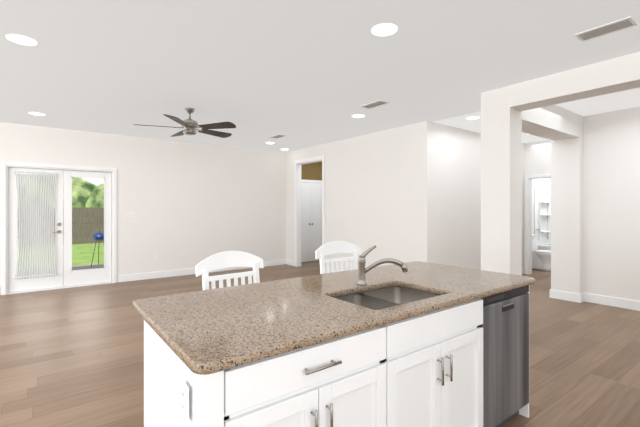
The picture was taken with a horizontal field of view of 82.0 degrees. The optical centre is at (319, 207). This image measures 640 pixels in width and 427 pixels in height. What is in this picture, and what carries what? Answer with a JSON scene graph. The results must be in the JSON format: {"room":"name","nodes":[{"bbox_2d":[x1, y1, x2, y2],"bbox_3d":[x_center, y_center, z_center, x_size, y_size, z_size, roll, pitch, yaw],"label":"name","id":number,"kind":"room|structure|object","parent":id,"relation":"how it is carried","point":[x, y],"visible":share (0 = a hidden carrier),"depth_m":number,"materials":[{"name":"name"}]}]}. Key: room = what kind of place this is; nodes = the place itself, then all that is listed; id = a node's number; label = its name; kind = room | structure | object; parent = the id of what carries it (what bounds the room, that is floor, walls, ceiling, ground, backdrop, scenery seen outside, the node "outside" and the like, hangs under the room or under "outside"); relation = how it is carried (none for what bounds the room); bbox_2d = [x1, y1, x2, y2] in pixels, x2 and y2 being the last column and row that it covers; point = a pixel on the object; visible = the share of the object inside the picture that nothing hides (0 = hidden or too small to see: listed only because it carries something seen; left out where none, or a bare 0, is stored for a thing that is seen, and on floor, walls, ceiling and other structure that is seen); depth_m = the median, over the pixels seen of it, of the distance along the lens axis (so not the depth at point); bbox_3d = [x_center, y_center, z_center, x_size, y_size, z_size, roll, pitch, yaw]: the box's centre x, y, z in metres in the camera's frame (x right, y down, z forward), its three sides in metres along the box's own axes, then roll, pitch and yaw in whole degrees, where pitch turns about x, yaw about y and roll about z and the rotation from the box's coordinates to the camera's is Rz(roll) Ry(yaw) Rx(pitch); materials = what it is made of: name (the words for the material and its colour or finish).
{"room":"kitchen","nodes":[
{"label":"kitchen","id":0,"kind":"room"},
{"bbox_2d":[0,122,321,294],"bbox_3d":[-1.748,0.010,8.422,15.800,2.740,0.170,0,0,-37],"label":"wall","id":1,"kind":"structure","parent":0,"point":[190,205],"depth_m":7.47,"materials":[{"name":"paint"}]},
{"bbox_2d":[8,167,62,291],"bbox_3d":[-4.722,0.351,6.133,0.726,2.014,0.100,0,0,-37],"label":"french door","id":2,"kind":"structure","parent":1,"relation":"in","point":[15,285],"depth_m":6.07,"materials":[{"name":"white wood"}]},
{"bbox_2d":[13,171,58,278],"bbox_3d":[-4.712,0.280,6.120,0.612,1.750,0.041,0,0,-37],"label":"sheer curtain","id":3,"kind":"object","parent":2,"relation":"attached to","point":[36,203],"visible":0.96,"depth_m":6.11,"materials":[{"name":"white fabric"}]},
{"bbox_2d":[1,162,116,294],"bbox_3d":[-4.446,0.323,6.374,1.615,2.115,0.170,0,0,-37],"label":"door frame","id":4,"kind":"structure","parent":1,"relation":"attached to","point":[4,226],"depth_m":6.13,"materials":[{"name":"white wood"}]},
{"bbox_2d":[63,170,110,285],"bbox_3d":[-4.154,0.351,6.595,0.726,2.014,0.051,0,0,-37],"label":"french door","id":5,"kind":"structure","parent":1,"relation":"in","point":[85,276],"depth_m":6.53,"materials":[{"name":"white wood"}]},
{"bbox_2d":[128,212,133,217],"bbox_3d":[-3.568,0.140,6.950,0.116,0.115,0.013,0,0,-37],"label":"light switch","id":6,"kind":"object","parent":1,"relation":"attached to","point":[130,214],"visible":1,"depth_m":6.95,"materials":[{"name":"white plastic"}]},
{"bbox_2d":[118,259,285,281],"bbox_3d":[-4.364,1.315,6.345,8.880,0.130,0.016,0,0,-37],"label":"baseboard","id":7,"kind":"structure","parent":1,"relation":"attached to","point":[150,275],"depth_m":7.40,"materials":[{"name":"white"}]},
{"bbox_2d":[301,179,321,261],"bbox_3d":[-0.235,0.330,9.423,0.840,2.100,0.062,0,0,-37],"label":"closet door","id":8,"kind":"structure","parent":1,"relation":"in","point":[311,217],"depth_m":9.44,"materials":[{"name":"white wood"}]},
{"bbox_2d":[0,261,639,426],"bbox_3d":[1.478,1.380,4.173,15.800,0.001,10.860,0,0,-37],"label":"floor","id":9,"kind":"structure","parent":0,"point":[72,357],"depth_m":3.42,"materials":[{"name":"brown wood"}]},
{"bbox_2d":[195,251,263,289],"bbox_3d":[-0.518,0.848,2.533,0.524,1.065,0.502,0,0,-40],"label":"stool","id":10,"kind":"object","parent":9,"relation":"on","point":[216,261],"visible":0.25,"depth_m":2.68,"materials":[{"name":"white wood"}]},
{"bbox_2d":[315,241,360,273],"bbox_3d":[0.290,0.848,3.360,0.524,1.065,0.502,0,0,-33],"label":"stool","id":11,"kind":"object","parent":9,"relation":"on","point":[328,248],"visible":0.27,"depth_m":3.52,"materials":[{"name":"white wood"}]},
{"bbox_2d":[144,281,534,426],"bbox_3d":[0.298,0.938,2.049,2.188,0.885,0.816,0,0,-37],"label":"kitchen island","id":12,"kind":"object","parent":9,"relation":"on","point":[309,351],"depth_m":1.51,"materials":[{"name":"white wood"}]},
{"bbox_2d":[181,380,188,422],"bbox_3d":[-0.446,0.635,1.212,0.009,0.115,0.070,0,0,-37],"label":"outlet","id":13,"kind":"object","parent":12,"relation":"attached to","point":[184,400],"visible":0.98,"depth_m":1.20,"materials":[{"name":"white plastic"}]},
{"bbox_2d":[133,261,534,380],"bbox_3d":[0.244,0.478,2.134,2.250,0.035,0.975,0,0,-37],"label":"island countertop","id":14,"kind":"structure","parent":12,"relation":"on","point":[205,330],"depth_m":1.67,"materials":[{"name":"beige stone"}]},
{"bbox_2d":[356,245,407,284],"bbox_3d":[0.368,0.344,2.209,0.232,0.232,0.227,0,0,-37],"label":"faucet","id":15,"kind":"object","parent":14,"relation":"on","point":[362,270],"visible":1,"depth_m":2.20,"materials":[{"name":"silver metal"}]},
{"bbox_2d":[336,286,438,309],"bbox_3d":[0.369,0.599,1.994,0.660,0.205,0.460,0,0,-37],"label":"sink","id":16,"kind":"object","parent":14,"relation":"in","point":[380,299],"visible":0.1,"depth_m":2.19,"materials":[{"name":"silver metal"}]},
{"bbox_2d":[480,285,528,426],"bbox_3d":[0.940,0.942,2.498,0.575,0.877,0.677,0,0,-37],"label":"dishwasher","id":17,"kind":"object","parent":12,"relation":"in","point":[505,325],"visible":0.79,"depth_m":2.21,"materials":[{"name":"grey metal"}]},
{"bbox_2d":[532,234,550,270],"bbox_3d":[4.961,0.993,8.234,0.430,0.775,0.712,0,0,-37],"label":"toilet","id":18,"kind":"object","parent":9,"relation":"on","point":[541,259],"visible":0.56,"depth_m":8.18,"materials":[{"name":"white ceramic"}]},
{"bbox_2d":[534,188,550,249],"bbox_3d":[5.954,0.399,8.961,1.520,1.961,0.760,0,0,-37],"label":"shower","id":19,"kind":"object","parent":9,"relation":"on","point":[542,213],"visible":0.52,"depth_m":9.01,"materials":[{"name":"white plastic"}]},
{"bbox_2d":[0,0,639,152],"bbox_3d":[1.436,-1.419,4.228,15.800,0.121,11.000,0,0,-37],"label":"ceiling","id":20,"kind":"structure","parent":0,"point":[301,74],"depth_m":3.42,"materials":[{"name":"white paint"}]},
{"bbox_2d":[6,34,37,45],"bbox_3d":[-2.411,-1.357,2.978,0.200,0.006,0.200,0,0,-37],"label":"recessed light","id":21,"kind":"object","parent":20,"relation":"in","point":[21,39],"visible":1,"depth_m":2.97,"materials":[{"name":"white"}]},
{"bbox_2d":[28,112,45,115],"bbox_3d":[-4.083,-1.357,5.313,0.200,0.006,0.200,0,0,-37],"label":"recessed light","id":22,"kind":"object","parent":20,"relation":"in","point":[37,113],"visible":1,"depth_m":5.29,"materials":[{"name":"white"}]},
{"bbox_2d":[133,108,235,137],"bbox_3d":[-1.814,-1.180,5.091,1.345,0.360,1.295,0,0,-37],"label":"ceiling fan","id":23,"kind":"object","parent":20,"relation":"hanging from","point":[190,126],"visible":1,"depth_m":4.98,"materials":[{"name":"brown wood"}]},
{"bbox_2d":[269,134,286,138],"bbox_3d":[-0.796,-1.355,6.979,0.170,0.010,0.360,0,0,-37],"label":"ceiling vent","id":24,"kind":"object","parent":20,"relation":"in","point":[278,136],"visible":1,"depth_m":6.96,"materials":[{"name":"white metal"}]},
{"bbox_2d":[352,114,364,117],"bbox_3d":[0.567,-1.357,5.439,0.200,0.006,0.200,0,0,-37],"label":"recessed light","id":25,"kind":"object","parent":20,"relation":"in","point":[358,116],"visible":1,"depth_m":5.45,"materials":[{"name":"white"}]},
{"bbox_2d":[360,100,388,108],"bbox_3d":[0.711,-1.355,4.827,0.170,0.010,0.370,0,0,-37],"label":"ceiling vent","id":26,"kind":"object","parent":20,"relation":"in","point":[374,104],"visible":1,"depth_m":4.81,"materials":[{"name":"white metal"}]},
{"bbox_2d":[371,23,397,35],"bbox_3d":[0.492,-1.357,2.809,0.200,0.006,0.200,0,0,-37],"label":"recessed light","id":27,"kind":"object","parent":20,"relation":"in","point":[385,29],"visible":1,"depth_m":2.80,"materials":[{"name":"white"}]},
{"bbox_2d":[466,116,479,119],"bbox_3d":[2.310,-1.357,5.557,0.200,0.006,0.200,0,0,-37],"label":"recessed light","id":28,"kind":"object","parent":20,"relation":"in","point":[473,118],"visible":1,"depth_m":5.57,"materials":[{"name":"white"}]},
{"bbox_2d":[574,16,637,41],"bbox_3d":[2.168,-1.355,2.800,0.180,0.010,0.350,0,0,-37],"label":"ceiling vent","id":29,"kind":"object","parent":20,"relation":"attached to","point":[617,25],"visible":1,"depth_m":2.79,"materials":[{"name":"white metal"}]},
{"bbox_2d":[286,121,431,270],"bbox_3d":[0.467,0.010,7.423,0.120,2.740,4.140,0,0,-37],"label":"wall","id":30,"kind":"structure","parent":0,"point":[378,189],"depth_m":6.56,"materials":[{"name":"paint"}]},
{"bbox_2d":[294,155,324,266],"bbox_3d":[-0.205,0.133,8.294,0.138,2.495,1.150,0,0,-37],"label":"trim","id":31,"kind":"structure","parent":30,"relation":"attached to","point":[297,214],"depth_m":8.66,"materials":[{"name":"white wood"}]},
{"bbox_2d":[286,259,340,272],"bbox_3d":[0.423,1.315,7.369,0.016,0.130,4.140,0,0,-37],"label":"baseboard","id":32,"kind":"structure","parent":30,"relation":"attached to","point":[289,262],"depth_m":8.78,"materials":[{"name":"white"}]},
{"bbox_2d":[432,122,523,269],"bbox_3d":[3.037,0.010,6.850,3.280,2.740,0.120,0,0,-37],"label":"wall","id":33,"kind":"structure","parent":0,"point":[456,180],"depth_m":6.24,"materials":[{"name":"paint"}]},
{"bbox_2d":[481,86,521,275],"bbox_3d":[2.117,0.010,4.306,0.280,2.740,0.340,0,0,-37],"label":"column","id":34,"kind":"structure","parent":0,"point":[501,185],"depth_m":4.20,"materials":[{"name":"paint"}]},
{"bbox_2d":[524,140,550,267],"bbox_3d":[4.730,0.010,7.231,0.120,2.740,1.320,0,0,-37],"label":"wall","id":35,"kind":"structure","parent":0,"point":[537,157],"depth_m":7.53,"materials":[{"name":"paint"}]},
{"bbox_2d":[525,174,550,274],"bbox_3d":[4.614,0.350,7.369,0.138,2.060,0.900,0,0,-37],"label":"trim","id":36,"kind":"structure","parent":35,"relation":"attached to","point":[528,224],"depth_m":7.66,"materials":[{"name":"white wood"}]},
{"bbox_2d":[532,178,550,233],"bbox_3d":[5.381,0.010,9.062,3.370,2.740,0.150,0,0,-37],"label":"wall","id":37,"kind":"structure","parent":0,"point":[544,183],"depth_m":8.83,"materials":[{"name":"paint"}]},
{"bbox_2d":[522,105,578,140],"bbox_3d":[2.952,-1.195,4.943,1.820,0.330,0.335,0,0,-37],"label":"beam","id":38,"kind":"structure","parent":0,"point":[553,122],"depth_m":4.89,"materials":[{"name":"paint"}]},
{"bbox_2d":[551,115,583,293],"bbox_3d":[3.726,0.010,5.553,0.150,2.740,0.380,0,0,-37],"label":"column","id":39,"kind":"structure","parent":0,"point":[567,215],"depth_m":5.47,"materials":[{"name":"paint"}]},
{"bbox_2d":[551,289,581,302],"bbox_3d":[3.672,1.315,5.489,0.020,0.130,0.376,0,0,-37],"label":"baseboard","id":40,"kind":"structure","parent":39,"relation":"attached to","point":[568,296],"depth_m":5.48,"materials":[{"name":"white"}]},
{"bbox_2d":[510,52,639,110],"bbox_3d":[3.181,-1.240,2.904,0.280,0.240,3.180,0,0,-37],"label":"beam","id":41,"kind":"structure","parent":0,"point":[618,74],"depth_m":3.58,"materials":[{"name":"paint"}]},
{"bbox_2d":[584,107,639,300],"bbox_3d":[5.347,0.010,3.657,0.140,2.740,5.360,0,0,-37],"label":"wall","id":42,"kind":"structure","parent":0,"point":[611,203],"depth_m":5.14,"materials":[{"name":"paint"}]},
{"bbox_2d":[582,293,639,310],"bbox_3d":[5.352,1.315,3.497,0.046,0.130,4.860,0,0,-37],"label":"baseboard","id":43,"kind":"structure","parent":42,"relation":"attached to","point":[600,299],"depth_m":5.17,"materials":[{"name":"white"}]},
{"label":"outside","id":44,"kind":"structure","parent":0,"visible":0},
{"bbox_2d":[72,243,103,265],"bbox_3d":[-20.526,1.440,27.042,80.000,0.001,52.100,0,0,-37],"label":"lawn","id":45,"kind":"structure","parent":44,"point":[84,257],"depth_m":11.65,"materials":[{"name":"green plant"}]},
{"bbox_2d":[18,207,103,244],"bbox_3d":[-9.066,0.704,15.252,28.000,1.472,0.060,0,0,-37],"label":"fence","id":46,"kind":"object","parent":45,"relation":"on","point":[78,227],"depth_m":14.91,"materials":[{"name":"brown wood"}]},
{"bbox_2d":[54,177,103,207],"bbox_3d":[-14.430,-3.054,20.443,37.368,9.786,11.586,0,0,-37],"label":"trees","id":47,"kind":"object","parent":45,"relation":"on","point":[94,192],"depth_m":17.28,"materials":[{"name":"green plant"}]},
{"bbox_2d":[72,263,103,270],"bbox_3d":[-5.010,1.436,7.841,10.500,0.088,2.850,0,0,-37],"label":"patio","id":48,"kind":"structure","parent":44,"point":[84,267],"depth_m":8.76,"materials":[{"name":"concrete"}]},
{"bbox_2d":[91,231,103,265],"bbox_3d":[-5.296,0.972,8.830,0.377,0.820,0.363,0,0,-37],"label":"outdoor grill","id":49,"kind":"object","parent":48,"relation":"on","point":[98,237],"depth_m":8.71,"materials":[{"name":"blue metal"}]}
]}

